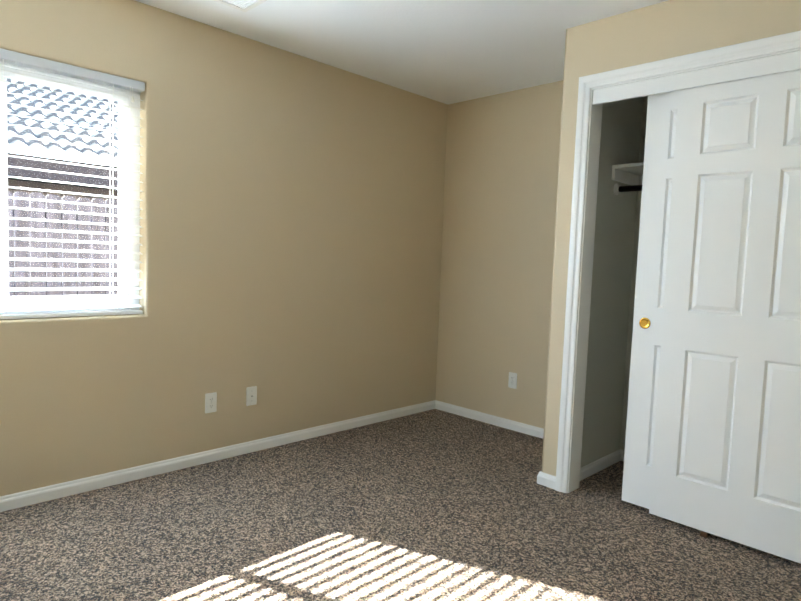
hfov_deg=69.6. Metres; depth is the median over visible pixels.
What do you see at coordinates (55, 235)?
fence
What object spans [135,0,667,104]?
ceiling
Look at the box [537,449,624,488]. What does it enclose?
baseboard
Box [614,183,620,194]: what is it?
socket
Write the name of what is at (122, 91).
window blind
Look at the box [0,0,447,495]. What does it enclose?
wall
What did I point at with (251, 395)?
outlet
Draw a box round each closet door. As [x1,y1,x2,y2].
[621,91,677,508]
[649,70,800,563]
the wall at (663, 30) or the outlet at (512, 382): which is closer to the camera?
the wall at (663, 30)
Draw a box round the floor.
[0,409,800,600]
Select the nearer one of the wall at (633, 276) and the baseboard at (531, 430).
the wall at (633, 276)
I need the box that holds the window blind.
[0,48,144,319]
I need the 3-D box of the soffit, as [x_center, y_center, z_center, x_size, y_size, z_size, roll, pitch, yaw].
[-4.272,-1.168,4.965,0.410,0.020,16.000,6,6,45]
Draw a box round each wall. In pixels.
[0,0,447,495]
[435,80,562,428]
[541,0,800,475]
[581,97,642,466]
[620,96,647,449]
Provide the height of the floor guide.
0.022 m
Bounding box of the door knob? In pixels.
[639,318,650,328]
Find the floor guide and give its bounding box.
[700,531,709,537]
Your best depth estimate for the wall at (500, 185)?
4.24 m
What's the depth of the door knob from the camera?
2.83 m
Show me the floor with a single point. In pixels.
(434, 505)
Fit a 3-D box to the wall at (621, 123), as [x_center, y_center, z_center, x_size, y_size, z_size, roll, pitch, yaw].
[1.202,-0.205,3.325,0.004,2.440,0.630,6,6,45]
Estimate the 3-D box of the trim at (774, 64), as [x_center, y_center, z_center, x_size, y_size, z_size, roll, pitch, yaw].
[1.518,-0.973,2.394,1.520,0.072,0.018,6,6,45]
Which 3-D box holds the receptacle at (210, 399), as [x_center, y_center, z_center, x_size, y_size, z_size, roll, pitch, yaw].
[-1.087,0.588,3.309,0.002,0.068,0.034,6,6,45]
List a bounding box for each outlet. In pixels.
[205,392,216,412]
[246,386,256,405]
[508,372,516,388]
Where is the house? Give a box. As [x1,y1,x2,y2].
[8,179,117,295]
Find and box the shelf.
[611,162,643,194]
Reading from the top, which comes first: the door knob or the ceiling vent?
the ceiling vent
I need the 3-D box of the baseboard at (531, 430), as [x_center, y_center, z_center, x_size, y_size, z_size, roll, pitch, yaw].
[0.799,0.907,4.208,1.406,0.068,0.012,6,6,45]
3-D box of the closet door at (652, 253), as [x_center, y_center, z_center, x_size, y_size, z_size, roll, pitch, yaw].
[1.447,0.036,2.614,0.762,2.030,0.035,6,6,45]
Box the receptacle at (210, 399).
[208,397,213,408]
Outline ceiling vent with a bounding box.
[213,0,266,11]
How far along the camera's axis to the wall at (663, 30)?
2.82 m
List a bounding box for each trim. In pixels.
[592,50,800,104]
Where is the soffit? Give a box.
[8,175,117,190]
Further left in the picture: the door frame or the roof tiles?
the roof tiles
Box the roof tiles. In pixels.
[7,78,117,161]
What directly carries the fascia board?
attached to the soffit
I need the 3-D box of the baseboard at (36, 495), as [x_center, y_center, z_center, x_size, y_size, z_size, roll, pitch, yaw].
[-1.105,0.900,3.326,0.012,0.068,3.950,6,6,45]
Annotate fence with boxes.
[8,191,117,295]
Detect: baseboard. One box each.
[0,400,435,511]
[436,400,543,438]
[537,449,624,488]
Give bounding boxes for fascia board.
[7,153,117,186]
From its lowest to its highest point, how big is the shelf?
0.162 m
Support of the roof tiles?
on the fascia board
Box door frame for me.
[567,48,800,492]
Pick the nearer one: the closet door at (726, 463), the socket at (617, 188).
the closet door at (726, 463)
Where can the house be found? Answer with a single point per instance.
(46, 186)

